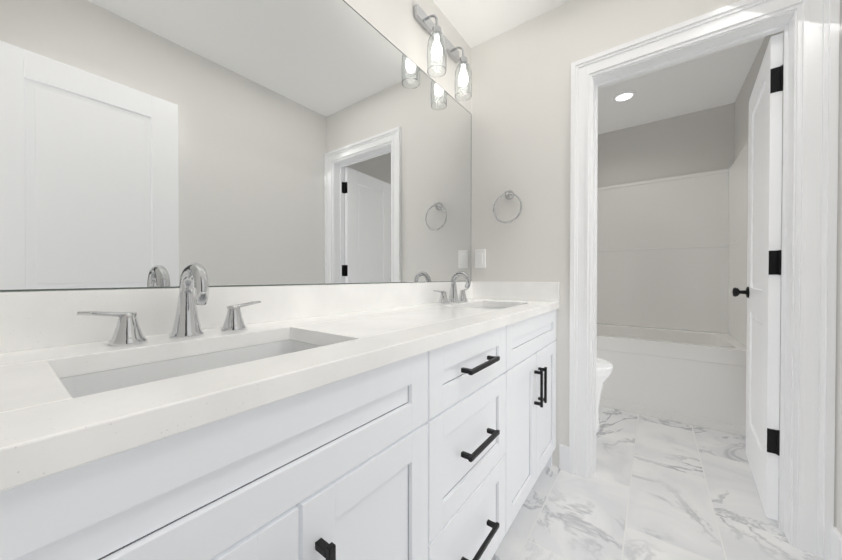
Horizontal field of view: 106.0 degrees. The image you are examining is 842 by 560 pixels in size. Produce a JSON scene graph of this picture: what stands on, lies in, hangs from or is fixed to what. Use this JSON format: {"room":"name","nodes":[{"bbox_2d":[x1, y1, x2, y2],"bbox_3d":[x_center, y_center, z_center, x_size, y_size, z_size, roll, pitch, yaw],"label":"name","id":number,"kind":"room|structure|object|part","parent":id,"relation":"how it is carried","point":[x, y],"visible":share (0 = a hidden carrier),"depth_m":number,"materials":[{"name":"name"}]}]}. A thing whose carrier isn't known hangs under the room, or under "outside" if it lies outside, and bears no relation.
{"room":"bathroom","nodes":[
{"label":"bathroom","id":0,"kind":"room"},
{"bbox_2d":[0,0,470,291],"bbox_3d":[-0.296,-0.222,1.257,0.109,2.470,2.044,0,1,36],"label":"mirror","id":1,"kind":"object","parent":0,"point":[164,143],"depth_m":0.86,"materials":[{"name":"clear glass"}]},
{"bbox_2d":[414,4,471,100],"bbox_3d":[0.139,-1.163,1.648,0.134,0.310,0.410,0,1,36],"label":"sconce","id":2,"kind":"object","parent":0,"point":[440,46],"visible":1,"depth_m":1.57,"materials":[{"name":"clear glass"}]},
{"bbox_2d":[433,0,764,133],"bbox_3d":[0.896,-1.489,1.550,1.670,0.060,3.947,0,1,36],"label":"ceiling","id":3,"kind":"structure","parent":0,"point":[711,80],"depth_m":2.27,"materials":[{"name":"white paint"}]},
{"bbox_2d":[612,90,636,102],"bbox_3d":[1.624,-1.463,2.534,0.164,0.009,0.164,0,1,36],"label":"recessed light","id":4,"kind":"object","parent":3,"relation":"in","point":[634,93],"depth_m":2.53,"materials":[{"name":"paint"}]},
{"bbox_3d":[1.624,-1.463,2.534,0.116,0.001,0.116,0,1,36],"label":"recessed ceiling light lens","id":5,"kind":"part","parent":4,"relation":"part of","materials":[{"name":"white plastic"}]},
{"bbox_2d":[471,0,740,466],"bbox_3d":[0.907,-0.225,1.650,1.383,2.470,0.115,0,1,36],"label":"wall","id":6,"kind":"structure","parent":0,"point":[521,116],"depth_m":1.76,"materials":[{"name":"paint"}]},
{"bbox_2d":[475,249,485,267],"bbox_3d":[0.367,-0.132,1.970,0.070,0.114,0.008,0,1,36],"label":"switch plate","id":7,"kind":"object","parent":6,"relation":"attached to","point":[480,258],"visible":1,"depth_m":1.96,"materials":[{"name":"white plastic"}]},
{"bbox_2d":[493,190,521,222],"bbox_3d":[0.504,-0.426,1.838,0.173,0.196,0.054,0,1,36],"label":"towel ring","id":8,"kind":"object","parent":6,"relation":"attached to","point":[509,194],"visible":0.98,"depth_m":1.83,"materials":[{"name":"silver metal"}]},
{"bbox_2d":[472,282,559,301],"bbox_3d":[0.531,0.063,1.842,0.510,0.106,0.020,0,1,36],"label":"backsplash","id":9,"kind":"structure","parent":6,"relation":"attached to","point":[530,291],"depth_m":1.80,"materials":[{"name":"white stone"}]},
{"bbox_2d":[559,444,568,471],"bbox_3d":[0.764,0.945,1.686,0.052,0.130,0.014,0,1,36],"label":"baseboard","id":10,"kind":"structure","parent":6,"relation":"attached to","point":[563,457],"depth_m":1.68,"materials":[{"name":"paint"}]},
{"bbox_2d":[569,0,839,559],"bbox_3d":[1.168,-0.053,1.444,0.876,2.130,0.141,0,1,36],"label":"door frame","id":11,"kind":"structure","parent":6,"relation":"attached to","point":[816,199],"depth_m":1.21,"materials":[{"name":"paint"}]},
{"bbox_2d":[491,406,823,559],"bbox_3d":[0.896,1.041,1.573,1.670,0.060,3.947,0,1,36],"label":"floor","id":12,"kind":"structure","parent":0,"point":[653,488],"depth_m":1.42,"materials":[{"name":"stone"}]},
{"bbox_2d":[0,306,559,559],"bbox_3d":[-0.015,0.585,1.101,0.552,0.858,1.870,0,1,36],"label":"bathroom vanity","id":13,"kind":"object","parent":12,"relation":"on","point":[187,420],"depth_m":0.52,"materials":[{"name":"paint"}]},
{"bbox_2d":[0,298,559,473],"bbox_3d":[-0.024,0.139,1.103,0.530,0.034,1.870,0,1,36],"label":"countertop","id":14,"kind":"structure","parent":13,"relation":"on","point":[42,418],"depth_m":0.47,"materials":[{"name":"white stone"}]},
{"bbox_2d":[72,262,263,345],"bbox_3d":[-0.502,0.044,0.696,0.131,0.164,0.338,0,1,36],"label":"faucet","id":15,"kind":"object","parent":14,"relation":"on","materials":[{"name":"silver metal"}]},
{"bbox_2d":[60,334,327,393],"bbox_3d":[-0.367,0.224,0.599,0.320,0.151,0.470,0,1,36],"label":"sink","id":16,"kind":"object","parent":14,"relation":"in","point":[93,375],"depth_m":0.64,"materials":[{"name":"white ceramic"}]},
{"bbox_2d":[0,282,443,349],"bbox_3d":[-0.230,0.068,1.254,0.020,0.106,1.870,0,1,36],"label":"backsplash","id":17,"kind":"structure","parent":14,"relation":"on","point":[28,319],"depth_m":0.72,"materials":[{"name":"white stone"}]},
{"bbox_2d":[432,271,471,301],"bbox_3d":[0.199,0.036,1.650,0.131,0.164,0.339,0,1,36],"label":"faucet","id":18,"kind":"object","parent":14,"relation":"on","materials":[{"name":"silver metal"}]},
{"bbox_2d":[480,302,499,309],"bbox_3d":[0.333,0.216,1.552,0.320,0.151,0.470,0,1,36],"label":"sink","id":19,"kind":"object","parent":14,"relation":"in","point":[491,305],"depth_m":1.77,"materials":[{"name":"white ceramic"}]},
{"bbox_2d":[596,357,612,432],"bbox_3d":[0.955,0.562,2.275,0.726,0.885,0.450,0,1,36],"label":"toilet","id":20,"kind":"object","parent":12,"relation":"on","point":[604,369],"visible":0.08,"depth_m":2.06,"materials":[{"name":"white ceramic"}]},
{"bbox_3d":[1.025,0.558,2.224,0.553,0.044,0.384,0,1,36],"label":"seat","id":21,"kind":"part","parent":20,"relation":"part of","materials":[{"name":"white ceramic"}]},
{"bbox_2d":[597,143,747,435],"bbox_3d":[1.767,0.038,2.751,1.464,1.925,0.797,0,1,36],"label":"bathtub","id":22,"kind":"object","parent":12,"relation":"on","point":[671,308],"visible":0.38,"depth_m":2.70,"materials":[{"name":"white plastic"}]},
{"bbox_2d":[597,103,734,187],"bbox_3d":[2.034,-0.238,3.112,1.470,2.470,0.100,0,1,36],"label":"wall","id":23,"kind":"structure","parent":0,"point":[701,141],"depth_m":2.88,"materials":[{"name":"paint"}]},
{"bbox_2d":[734,0,841,534],"bbox_3d":[1.529,-0.220,1.097,0.100,2.470,3.947,0,1,36],"label":"wall","id":24,"kind":"structure","parent":0,"point":[838,462],"depth_m":1.14,"materials":[{"name":"paint"}]},
{"bbox_2d":[732,33,782,520],"bbox_3d":[1.664,-0.008,1.548,0.167,2.014,0.683,0,1,40],"label":"door","id":25,"kind":"structure","parent":24,"relation":"in","point":[762,291],"depth_m":1.38,"materials":[{"name":"paint"}]},
{"bbox_2d":[830,526,841,559],"bbox_3d":[0.934,0.956,0.394,0.014,0.130,1.853,0,1,36],"label":"baseboard","id":26,"kind":"structure","parent":24,"relation":"attached to","point":[836,545],"depth_m":1.11,"materials":[{"name":"paint"}]}
]}

